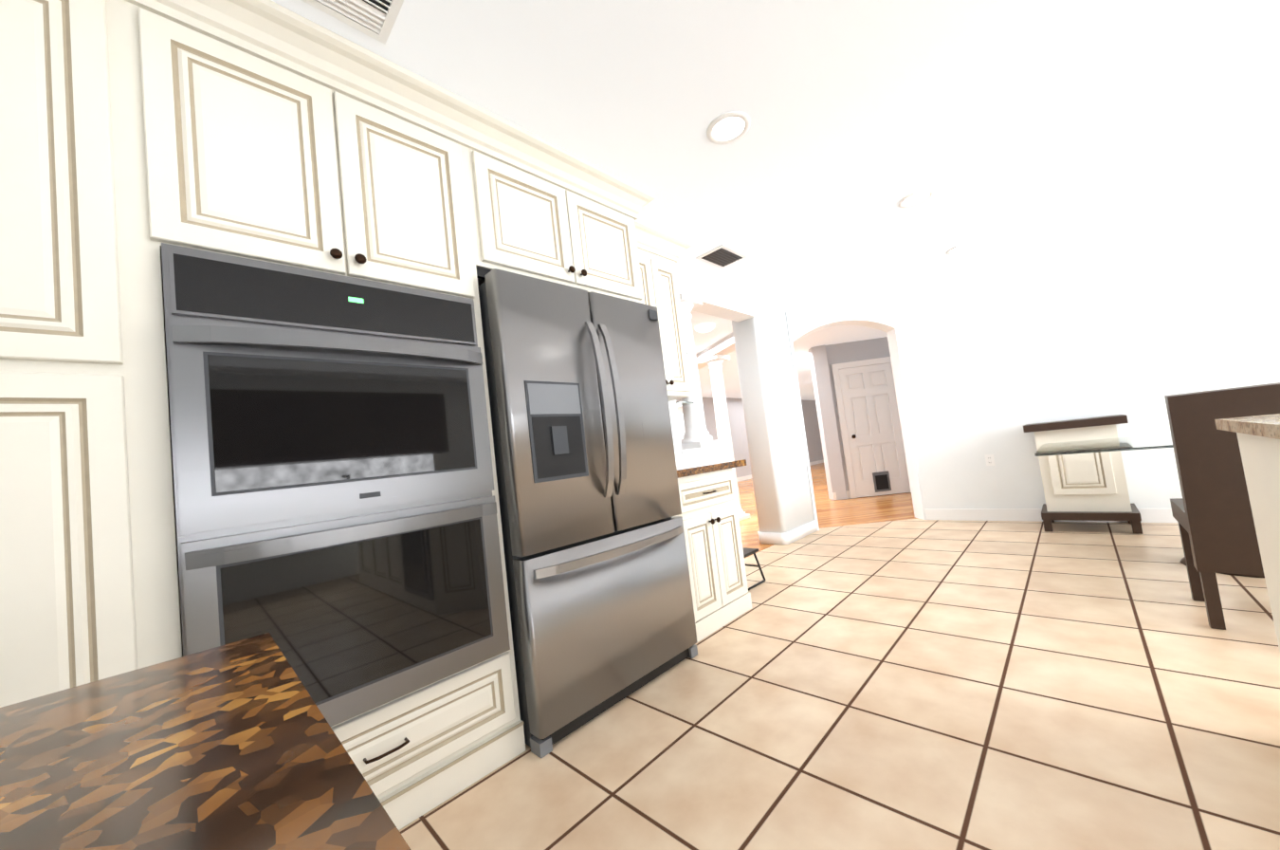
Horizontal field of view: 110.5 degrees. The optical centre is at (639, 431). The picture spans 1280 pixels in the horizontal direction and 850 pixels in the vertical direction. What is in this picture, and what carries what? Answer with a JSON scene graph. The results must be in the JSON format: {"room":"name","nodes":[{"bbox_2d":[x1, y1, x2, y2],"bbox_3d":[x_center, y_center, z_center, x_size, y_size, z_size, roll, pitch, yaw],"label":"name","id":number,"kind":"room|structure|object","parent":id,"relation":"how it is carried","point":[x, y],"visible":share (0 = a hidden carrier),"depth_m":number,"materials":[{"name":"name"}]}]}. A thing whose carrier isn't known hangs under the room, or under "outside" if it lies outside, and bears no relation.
{"room":"kitchen","nodes":[
{"label":"kitchen","id":0,"kind":"room"},
{"bbox_2d":[0,632,410,849],"bbox_3d":[0.717,0.404,-1.092,3.250,0.918,0.705,-10,-5,44],"label":"countertop","id":1,"kind":"structure","parent":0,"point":[236,745],"depth_m":0.16,"materials":[{"name":"stone"}]},
{"bbox_2d":[668,275,814,532],"bbox_3d":[-0.257,-0.004,3.018,0.312,2.440,5.842,-10,-5,44],"label":"wall","id":2,"kind":"structure","parent":0,"point":[777,450],"depth_m":4.50,"materials":[{"name":"white paint"}]},
{"bbox_2d":[155,0,485,310],"bbox_3d":[-1.163,-0.827,1.615,0.572,0.757,0.885,-10,-5,44],"label":"upper cabinet","id":3,"kind":"object","parent":2,"relation":"attached to","point":[283,144],"depth_m":1.36,"materials":[{"name":"wood"}]},
{"bbox_2d":[470,109,652,322],"bbox_3d":[-0.532,-0.937,2.276,0.572,0.607,0.950,-10,-5,44],"label":"upper cabinet","id":4,"kind":"object","parent":2,"relation":"attached to","point":[543,215],"depth_m":2.01,"materials":[{"name":"wood"}]},
{"bbox_2d":[640,227,671,398],"bbox_3d":[-0.132,-0.726,2.810,0.342,1.057,0.345,-10,-5,44],"label":"upper cabinet","id":5,"kind":"object","parent":2,"relation":"attached to","point":[646,234],"depth_m":2.82,"materials":[{"name":"wood"}]},
{"bbox_2d":[648,227,692,401],"bbox_3d":[0.086,-0.738,3.034,0.342,1.057,0.280,-10,-5,44],"label":"upper cabinet","id":6,"kind":"object","parent":2,"relation":"attached to","point":[665,250],"depth_m":2.92,"materials":[{"name":"wood"}]},
{"bbox_2d":[676,351,694,406],"bbox_3d":[0.275,-0.412,3.547,0.210,0.408,0.227,-10,-5,44],"label":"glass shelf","id":7,"kind":"object","parent":2,"relation":"attached to","point":[679,403],"visible":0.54,"depth_m":3.50,"materials":[{"name":"white"}]},
{"bbox_2d":[678,292,720,449],"bbox_3d":[0.406,-0.479,3.714,0.273,1.250,0.273,-10,-5,44],"label":"column","id":8,"kind":"structure","parent":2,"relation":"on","point":[696,434],"depth_m":3.63,"materials":[{"name":"white paint"}]},
{"bbox_2d":[757,519,817,545],"bbox_3d":[1.614,1.052,4.740,0.328,0.115,0.880,-10,-5,44],"label":"baseboard","id":9,"kind":"structure","parent":2,"relation":"attached to","point":[791,536],"depth_m":4.46,"materials":[{"name":"white wood"}]},
{"bbox_2d":[676,397,823,481],"bbox_3d":[1.780,0.291,12.002,0.256,2.440,26.000,-10,-5,44],"label":"wall","id":10,"kind":"structure","parent":0,"point":[737,423],"depth_m":13.17,"materials":[{"name":"grey paint"}]},
{"bbox_2d":[271,0,1279,400],"bbox_3d":[4.229,-1.425,9.522,14.200,0.100,26.000,-10,-5,44],"label":"ceiling","id":11,"kind":"structure","parent":0,"point":[1009,129],"depth_m":2.05,"materials":[{"name":"paint"}]},
{"bbox_2d":[300,0,403,45],"bbox_3d":[-0.855,-1.262,1.249,0.220,0.012,0.310,-10,-5,44],"label":"ceiling vent","id":12,"kind":"object","parent":11,"relation":"in","point":[374,19],"visible":1,"depth_m":1.33,"materials":[{"name":"metal"}]},
{"bbox_2d":[694,322,714,332],"bbox_3d":[0.757,-1.190,5.158,0.240,0.068,0.240,-10,-5,44],"label":"light","id":13,"kind":"object","parent":11,"relation":"attached to","point":[704,327],"visible":1,"depth_m":5.09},
{"bbox_2d":[695,331,735,369],"bbox_3d":[0.408,-0.922,8.389,0.240,0.140,7.293,-6,-4,-18],"label":"beam","id":14,"kind":"structure","parent":11,"relation":"attached to","point":[724,346],"depth_m":6.03,"materials":[{"name":"white paint"}]},
{"bbox_2d":[695,244,748,268],"bbox_3d":[0.620,-1.310,3.347,0.240,0.013,0.340,-10,-5,44],"label":"ceiling vent","id":15,"kind":"object","parent":11,"relation":"in","point":[722,256],"visible":0.96,"depth_m":3.32,"materials":[{"name":"black plastic"}]},
{"bbox_2d":[706,110,750,144],"bbox_3d":[0.400,-1.367,2.007,0.200,0.007,0.200,-10,-5,44],"label":"recessed light","id":16,"kind":"object","parent":11,"relation":"in","point":[728,127],"visible":1,"depth_m":2.00,"materials":[{"name":"white plastic"}]},
{"bbox_2d":[897,188,934,207],"bbox_3d":[1.757,-1.478,2.824,0.200,0.007,0.200,-10,-5,44],"label":"recessed light","id":17,"kind":"object","parent":11,"relation":"in","point":[916,198],"visible":1,"depth_m":2.82,"materials":[{"name":"white plastic"}]},
{"bbox_2d":[946,242,974,254],"bbox_3d":[2.695,-1.534,3.734,0.200,0.007,0.200,-10,-5,44],"label":"recessed light","id":18,"kind":"object","parent":11,"relation":"in","point":[960,248],"visible":0.98,"depth_m":3.73,"materials":[{"name":"white plastic"}]},
{"bbox_2d":[737,462,916,558],"bbox_3d":[3.214,1.305,10.661,10.500,0.057,26.000,-10,-5,44],"label":"floor","id":19,"kind":"structure","parent":0,"point":[868,509],"depth_m":5.96,"materials":[{"name":"brown wood"}]},
{"bbox_2d":[698,354,750,520],"bbox_3d":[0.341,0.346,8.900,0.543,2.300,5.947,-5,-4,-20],"label":"column","id":20,"kind":"structure","parent":19,"relation":"on","point":[714,362],"depth_m":6.22,"materials":[{"name":"white paint"}]},
{"bbox_2d":[398,517,1279,849],"bbox_3d":[2.259,0.846,1.150,5.900,0.050,6.610,-10,-5,44],"label":"floor","id":21,"kind":"structure","parent":0,"point":[918,683],"depth_m":1.54,"materials":[{"name":"beige tile"}]},
{"bbox_2d":[0,0,183,707],"bbox_3d":[-1.585,0.034,1.032,0.572,2.435,0.685,-10,-5,44],"label":"tall cabinet","id":22,"kind":"object","parent":21,"relation":"on","point":[135,135],"depth_m":1.00,"materials":[{"name":"wood"}]},
{"bbox_2d":[161,242,510,726],"bbox_3d":[-0.993,0.187,1.504,0.671,1.289,0.798,-10,-5,44],"label":"oven","id":23,"kind":"object","parent":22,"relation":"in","point":[337,524],"visible":0.96,"depth_m":1.25,"materials":[{"name":"metal"}]},
{"bbox_2d":[330,637,525,829],"bbox_3d":[-0.946,1.027,1.505,0.572,0.373,0.885,-10,-5,44],"label":"base cabinet","id":24,"kind":"object","parent":21,"relation":"on","point":[415,750],"depth_m":1.41,"materials":[{"name":"wood"}]},
{"bbox_2d":[477,268,697,757],"bbox_3d":[-0.327,0.281,2.129,0.721,1.782,0.914,-10,-5,44],"label":"fridge","id":25,"kind":"object","parent":21,"relation":"on","point":[602,616],"visible":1,"depth_m":1.80,"materials":[{"name":"metal"}]},
{"bbox_2d":[675,458,752,643],"bbox_3d":[0.266,0.686,2.772,0.607,0.918,0.735,-10,-5,44],"label":"base cabinet","id":26,"kind":"object","parent":21,"relation":"on","point":[720,592],"visible":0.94,"depth_m":2.55,"materials":[{"name":"wood"}]},
{"bbox_2d":[742,547,765,590],"bbox_3d":[0.721,1.007,3.265,0.277,0.232,0.300,-10,-5,44],"label":"stool","id":27,"kind":"object","parent":21,"relation":"on","point":[748,551],"visible":0.23,"depth_m":3.27,"materials":[{"name":"black metal"}]},
{"bbox_2d":[1023,414,1143,533],"bbox_3d":[3.682,0.350,3.705,0.600,0.898,0.490,-10,-5,44],"label":"console","id":28,"kind":"object","parent":21,"relation":"on","point":[1087,486],"visible":0.88,"depth_m":3.56,"materials":[{"name":"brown wood"}]},
{"bbox_2d":[1034,433,1264,577],"bbox_3d":[3.369,0.390,2.496,1.590,0.750,1.100,-10,-5,44],"label":"glass table","id":29,"kind":"object","parent":21,"relation":"on","point":[1146,442],"visible":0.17,"depth_m":2.70,"materials":[{"name":"white"}]},
{"bbox_2d":[1164,382,1279,629],"bbox_3d":[2.666,0.307,1.904,0.460,1.008,0.541,-10,-5,44],"label":"chair","id":30,"kind":"object","parent":21,"relation":"on","point":[1212,512],"visible":0.89,"depth_m":1.85,"materials":[{"name":"brown wood"}]},
{"bbox_2d":[1236,432,1279,651],"bbox_3d":[2.361,0.296,0.088,2.480,0.888,0.924,-10,-5,44],"label":"kitchen island","id":31,"kind":"object","parent":21,"relation":"on","point":[1258,437],"depth_m":1.20,"materials":[{"name":"wood"}]},
{"bbox_2d":[1214,413,1279,439],"bbox_3d":[2.327,-0.161,0.134,2.540,0.032,0.930,-10,-5,44],"label":"island countertop","id":32,"kind":"structure","parent":31,"relation":"on","point":[1267,427],"depth_m":1.12,"materials":[{"name":"beige stone"}]},
{"bbox_2d":[785,296,926,530],"bbox_3d":[2.351,-0.195,4.947,1.145,2.440,0.200,-7,-3,5],"label":"arch","id":33,"kind":"object","parent":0,"point":[879,314],"visible":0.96,"depth_m":4.90,"materials":[{"name":"white paint"}]},
{"bbox_2d":[808,336,904,499],"bbox_3d":[4.906,-0.294,8.329,4.769,2.440,4.731,-10,-5,44],"label":"wall","id":34,"kind":"structure","parent":0,"point":[823,357],"depth_m":7.00,"materials":[{"name":"paint"}]},
{"bbox_2d":[830,356,911,498],"bbox_3d":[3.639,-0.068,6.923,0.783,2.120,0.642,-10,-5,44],"label":"door","id":35,"kind":"structure","parent":34,"relation":"attached to","point":[872,441],"depth_m":6.92,"materials":[{"name":"white wood"}]},
{"bbox_2d":[892,178,1279,508],"bbox_3d":[4.661,-0.570,3.209,5.016,2.440,0.200,-10,-5,44],"label":"wall","id":36,"kind":"structure","parent":0,"point":[1135,322],"depth_m":3.81,"materials":[{"name":"white paint"}]},
{"bbox_2d":[984,454,995,465],"bbox_3d":[3.412,0.280,4.328,0.070,0.110,0.008,-10,-5,44],"label":"electrical outlet plate","id":37,"kind":"object","parent":36,"relation":"attached to","point":[989,459],"visible":1,"depth_m":4.33,"materials":[{"name":"white plastic"}]},
{"bbox_2d":[924,508,1178,523],"bbox_3d":[4.696,0.592,3.090,4.690,0.115,0.014,-10,-5,44],"label":"baseboard","id":38,"kind":"structure","parent":36,"relation":"attached to","point":[1156,515],"depth_m":4.24,"materials":[{"name":"white wood"}]}
]}

